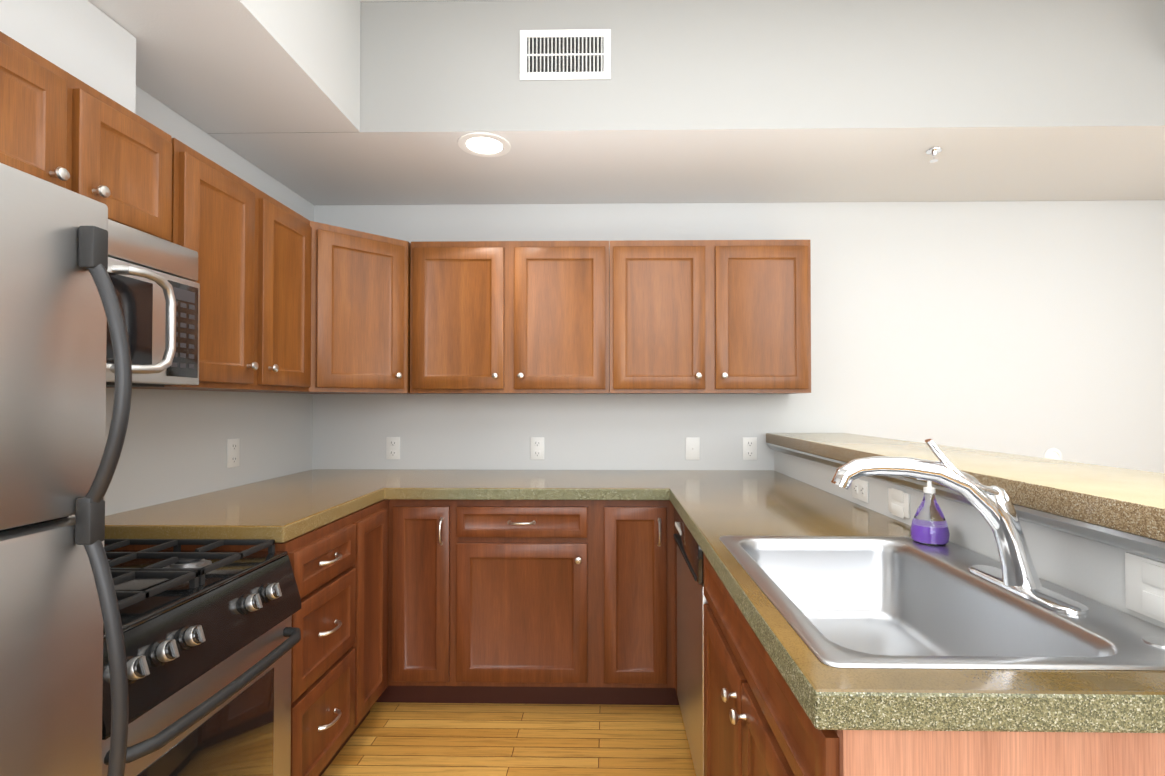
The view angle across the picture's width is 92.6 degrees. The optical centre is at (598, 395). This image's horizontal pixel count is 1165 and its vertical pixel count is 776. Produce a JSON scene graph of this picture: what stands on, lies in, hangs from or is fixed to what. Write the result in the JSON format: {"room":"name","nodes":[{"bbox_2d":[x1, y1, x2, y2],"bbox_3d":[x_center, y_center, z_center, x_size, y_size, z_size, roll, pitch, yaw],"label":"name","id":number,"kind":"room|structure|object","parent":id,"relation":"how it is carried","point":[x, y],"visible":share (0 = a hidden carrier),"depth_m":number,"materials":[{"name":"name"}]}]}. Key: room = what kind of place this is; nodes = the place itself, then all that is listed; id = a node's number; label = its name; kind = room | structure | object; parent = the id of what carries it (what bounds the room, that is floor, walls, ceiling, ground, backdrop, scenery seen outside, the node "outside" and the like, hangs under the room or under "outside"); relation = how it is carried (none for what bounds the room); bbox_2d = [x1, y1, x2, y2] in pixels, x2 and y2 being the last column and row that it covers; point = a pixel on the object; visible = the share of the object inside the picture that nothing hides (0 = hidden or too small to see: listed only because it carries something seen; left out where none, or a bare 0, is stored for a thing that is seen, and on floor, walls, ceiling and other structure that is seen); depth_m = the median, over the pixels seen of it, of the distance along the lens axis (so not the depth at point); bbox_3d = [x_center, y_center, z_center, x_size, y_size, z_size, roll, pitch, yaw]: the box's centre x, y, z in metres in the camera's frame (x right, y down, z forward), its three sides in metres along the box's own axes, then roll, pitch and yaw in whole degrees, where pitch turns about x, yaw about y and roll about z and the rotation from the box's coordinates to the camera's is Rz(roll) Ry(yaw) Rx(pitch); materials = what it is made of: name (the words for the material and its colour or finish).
{"room":"kitchen","nodes":[
{"label":"kitchen","id":0,"kind":"room"},
{"bbox_2d":[0,0,135,112],"bbox_3d":[-1.424,-0.885,0.914,0.203,0.276,1.328,0,-1,1],"label":"wall","id":1,"kind":"structure","parent":0,"point":[87,42],"depth_m":1.41,"materials":[{"name":"white paint"}]},
{"bbox_2d":[69,85,313,517],"bbox_3d":[-1.589,-0.181,0.304,0.100,2.920,5.220,0,-1,1],"label":"wall","id":2,"kind":"structure","parent":0,"point":[174,446],"depth_m":2.12,"materials":[{"name":"white paint"}]},
{"bbox_2d":[0,31,183,244],"bbox_3d":[-1.356,-0.579,1.268,0.327,0.320,0.610,0,-1,1],"label":"upper cabinet","id":3,"kind":"object","parent":2,"relation":"attached to","point":[56,128],"depth_m":1.30,"materials":[{"name":"brown wood"}]},
{"bbox_2d":[106,219,199,386],"bbox_3d":[-1.296,-0.218,1.262,0.448,0.381,0.604,0,-1,1],"label":"over-the-range microwave","id":4,"kind":"object","parent":3,"relation":"attached to","point":[155,284],"visible":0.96,"depth_m":1.40,"materials":[{"name":"grey metal"}]},
{"bbox_2d":[106,144,311,391],"bbox_3d":[-1.344,-0.376,1.940,0.327,0.708,0.720,0,-1,1],"label":"upper cabinet","id":5,"kind":"object","parent":2,"relation":"attached to","point":[250,244],"depth_m":1.87,"materials":[{"name":"brown wood"}]},
{"bbox_2d":[227,438,239,467],"bbox_3d":[-1.501,0.234,2.288,0.007,0.116,0.072,0,-1,1],"label":"electrical outlet","id":6,"kind":"object","parent":2,"relation":"attached to","point":[233,450],"visible":1,"depth_m":2.28,"materials":[{"name":"white plastic"}]},
{"bbox_2d":[88,0,360,132],"bbox_3d":[-1.246,-1.290,-0.028,0.591,0.504,4.334,0,-1,1],"label":"ceiling","id":7,"kind":"structure","parent":0,"point":[249,66],"depth_m":1.77,"materials":[{"name":"white paint"}]},
{"bbox_2d":[360,0,489,1],"bbox_3d":[1.017,-1.591,0.327,5.310,0.100,5.320,0,-1,1],"label":"ceiling","id":8,"kind":"structure","parent":0,"point":[414,0],"depth_m":2.13,"materials":[{"name":"white paint"}]},
{"bbox_2d":[322,702,695,775],"bbox_3d":[1.017,1.329,0.290,5.310,0.100,5.320,0,-1,1],"label":"floor","id":9,"kind":"structure","parent":0,"point":[439,739],"depth_m":2.10,"materials":[{"name":"brown wood"}]},
{"bbox_2d":[0,163,131,775],"bbox_3d":[-1.127,0.478,0.578,0.754,1.608,0.700,0,-1,1],"label":"refrigerator","id":10,"kind":"object","parent":9,"relation":"on","point":[60,307],"visible":1,"depth_m":0.84,"materials":[{"name":"grey metal"}]},
{"bbox_2d":[102,539,300,775],"bbox_3d":[-1.142,0.840,1.244,0.720,0.901,0.604,0,-1,1],"label":"range","id":11,"kind":"object","parent":9,"relation":"on","point":[212,639],"visible":0.69,"depth_m":1.25,"materials":[{"name":"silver metal"}]},
{"bbox_2d":[104,500,388,775],"bbox_3d":[-1.164,0.860,1.932,0.687,0.880,0.740,0,-1,1],"label":"base cabinet","id":12,"kind":"object","parent":9,"relation":"on","point":[339,654],"visible":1,"depth_m":1.82,"materials":[{"name":"brown wood"}]},
{"bbox_2d":[376,500,395,702],"bbox_3d":[-1.170,0.868,2.587,0.654,0.880,0.606,0,-1,1],"label":"base cabinet","id":13,"kind":"object","parent":9,"relation":"on","point":[386,696],"depth_m":2.30,"materials":[{"name":"brown wood"}]},
{"bbox_2d":[392,500,455,702],"bbox_3d":[-0.718,0.868,2.580,0.250,0.880,0.606,0,-1,1],"label":"base cabinet","id":14,"kind":"object","parent":9,"relation":"on","point":[424,578],"depth_m":2.29,"materials":[{"name":"brown wood"}]},
{"bbox_2d":[456,500,599,703],"bbox_3d":[-0.300,0.868,2.573,0.586,0.880,0.606,0,-1,1],"label":"base cabinet","id":15,"kind":"object","parent":9,"relation":"on","point":[534,601],"depth_m":2.28,"materials":[{"name":"brown wood"}]},
{"bbox_2d":[600,500,663,704],"bbox_3d":[0.138,0.868,2.565,0.289,0.880,0.606,0,-1,1],"label":"base cabinet","id":16,"kind":"object","parent":9,"relation":"on","point":[631,531],"depth_m":2.27,"materials":[{"name":"brown wood"}]},
{"bbox_2d":[664,500,678,704],"bbox_3d":[0.589,0.867,2.537,0.615,0.880,0.648,0,-1,1],"label":"base cabinet","id":17,"kind":"object","parent":9,"relation":"on","point":[670,545],"depth_m":2.28,"materials":[{"name":"brown wood"}]},
{"bbox_2d":[105,469,1164,732],"bbox_3d":[-0.313,0.392,1.779,2.394,0.048,2.207,0,-1,1],"label":"countertop","id":18,"kind":"structure","parent":17,"relation":"on","point":[711,507],"depth_m":1.56,"materials":[{"name":"stone"}]},
{"bbox_2d":[719,536,1164,669],"bbox_3d":[0.582,0.449,1.073,0.562,0.196,0.710,0,-1,1],"label":"sink","id":19,"kind":"object","parent":18,"relation":"in","point":[872,602],"visible":0.52,"depth_m":1.17,"materials":[{"name":"silver metal"}]},
{"bbox_2d":[910,478,949,544],"bbox_3d":[0.811,0.277,1.363,0.084,0.160,0.084,0,-1,1],"label":"soap bottle","id":20,"kind":"object","parent":19,"relation":"on","point":[929,525],"visible":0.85,"depth_m":1.34,"materials":[{"name":"purple plastic"}]},
{"bbox_2d":[831,439,1088,614],"bbox_3d":[0.623,0.216,1.021,0.363,0.274,0.250,0,-1,1],"label":"faucet","id":21,"kind":"object","parent":19,"relation":"on","point":[1017,572],"visible":1,"depth_m":1.01,"materials":[{"name":"silver metal"}]},
{"bbox_2d":[673,507,707,775],"bbox_3d":[0.588,0.860,1.907,0.596,0.878,0.602,0,-1,1],"label":"dishwasher","id":22,"kind":"object","parent":9,"relation":"on","point":[691,600],"visible":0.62,"depth_m":1.82,"materials":[{"name":"grey metal"}]},
{"bbox_2d":[703,553,1164,775],"bbox_3d":[0.568,0.850,1.142,0.611,0.880,0.916,0,-1,1],"label":"base cabinet","id":23,"kind":"object","parent":9,"relation":"on","point":[757,721],"visible":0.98,"depth_m":0.72,"materials":[{"name":"brown wood"}]},
{"bbox_2d":[208,0,1164,204],"bbox_3d":[1.054,-1.259,2.491,5.104,0.504,0.777,0,-1,1],"label":"ceiling soffit","id":24,"kind":"structure","parent":0,"point":[730,101],"depth_m":2.13,"materials":[{"name":"white paint"}]},
{"bbox_2d":[458,132,510,156],"bbox_3d":[-0.458,-1.006,2.235,0.210,0.006,0.210,0,-1,1],"label":"recessed light","id":25,"kind":"object","parent":24,"relation":"attached to","point":[482,144],"visible":1,"depth_m":2.23,"materials":[{"name":"white plastic"}]},
{"bbox_2d":[520,29,610,79],"bbox_3d":[-0.127,-1.301,2.119,0.347,0.191,0.008,0,-1,1],"label":"air vent register","id":26,"kind":"object","parent":24,"relation":"attached to","point":[575,54],"visible":1,"depth_m":2.12,"materials":[{"name":"white plastic"}]},
{"bbox_2d":[926,147,941,162],"bbox_3d":[1.378,-0.987,2.285,0.060,0.043,0.060,0,-1,1],"label":"sprinkler","id":27,"kind":"object","parent":24,"relation":"attached to","point":[933,152],"visible":1,"depth_m":2.28,"materials":[{"name":"silver metal"}]},
{"bbox_2d":[312,200,1164,472],"bbox_3d":[1.061,-0.148,2.919,5.310,2.920,0.100,0,-1,1],"label":"wall","id":28,"kind":"structure","parent":0,"point":[1031,328],"depth_m":2.87,"materials":[{"name":"white paint"}]},
{"bbox_2d":[262,221,420,393],"bbox_3d":[-1.193,-0.368,2.603,0.607,0.708,0.607,0,-1,1],"label":"upper cabinet","id":29,"kind":"object","parent":28,"relation":"attached to","point":[360,312],"visible":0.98,"depth_m":2.43,"materials":[{"name":"brown wood"}]},
{"bbox_2d":[386,437,399,458],"bbox_3d":[-1.069,0.272,2.896,0.072,0.116,0.007,0,-1,1],"label":"electrical outlet","id":30,"kind":"object","parent":28,"relation":"attached to","point":[392,447],"visible":1,"depth_m":2.89,"materials":[{"name":"white plastic"}]},
{"bbox_2d":[530,437,543,459],"bbox_3d":[-0.317,0.272,2.883,0.072,0.116,0.007,0,-1,1],"label":"electrical outlet","id":31,"kind":"object","parent":28,"relation":"attached to","point":[536,448],"visible":1,"depth_m":2.88,"materials":[{"name":"white plastic"}]},
{"bbox_2d":[410,240,810,393],"bbox_3d":[0.052,-0.367,2.708,1.858,0.708,0.356,0,-1,1],"label":"upper cabinet","id":32,"kind":"object","parent":28,"relation":"attached to","point":[632,317],"visible":1,"depth_m":2.57,"materials":[{"name":"brown wood"}]},
{"bbox_2d":[686,437,699,459],"bbox_3d":[0.485,0.271,2.867,0.072,0.116,0.012,0,-1,1],"label":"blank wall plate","id":33,"kind":"object","parent":28,"relation":"attached to","point":[692,448],"visible":1,"depth_m":2.87,"materials":[{"name":"white plastic"}]},
{"bbox_2d":[743,437,756,459],"bbox_3d":[0.779,0.271,2.864,0.072,0.116,0.007,0,-1,1],"label":"electrical outlet","id":34,"kind":"object","parent":28,"relation":"attached to","point":[749,448],"visible":1,"depth_m":2.86,"materials":[{"name":"white plastic"}]},
{"bbox_2d":[1044,448,1061,459],"bbox_3d":[2.320,0.311,2.838,0.092,0.092,0.006,0,-1,1],"label":"electrical outlet","id":35,"kind":"object","parent":28,"relation":"attached to","point":[1053,453],"visible":0.71,"depth_m":2.84,"materials":[{"name":"white plastic"}]},
{"bbox_2d":[774,450,1164,628],"bbox_3d":[0.945,0.762,1.673,0.120,1.069,2.367,0,-1,1],"label":"wall","id":36,"kind":"structure","parent":0,"point":[1090,569],"depth_m":1.11,"materials":[{"name":"white paint"}]},
{"bbox_2d":[852,478,868,502],"bbox_3d":[0.884,0.317,1.883,0.007,0.070,0.114,0,-1,1],"label":"electrical outlet","id":37,"kind":"object","parent":36,"relation":"attached to","point":[859,489],"visible":0.96,"depth_m":1.87,"materials":[{"name":"white plastic"}]},
{"bbox_2d":[888,488,909,518],"bbox_3d":[0.880,0.314,1.633,0.008,0.079,0.114,0,-1,1],"label":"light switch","id":38,"kind":"object","parent":36,"relation":"attached to","point":[898,503],"visible":1,"depth_m":1.62,"materials":[{"name":"white plastic"}]},
{"bbox_2d":[766,433,1164,559],"bbox_3d":[1.042,0.217,1.653,0.405,0.087,2.417,0,-1,1],"label":"raised bar counter","id":39,"kind":"object","parent":36,"relation":"on","point":[1123,508],"visible":0.9,"depth_m":1.11,"materials":[{"name":"stone"}]},
{"bbox_2d":[1125,552,1164,622],"bbox_3d":[0.867,0.302,0.851,0.008,0.092,0.130,0,-1,1],"label":"light switch","id":40,"kind":"object","parent":36,"relation":"attached to","point":[1145,585],"visible":1,"depth_m":0.88,"materials":[{"name":"white plastic"}]}
]}

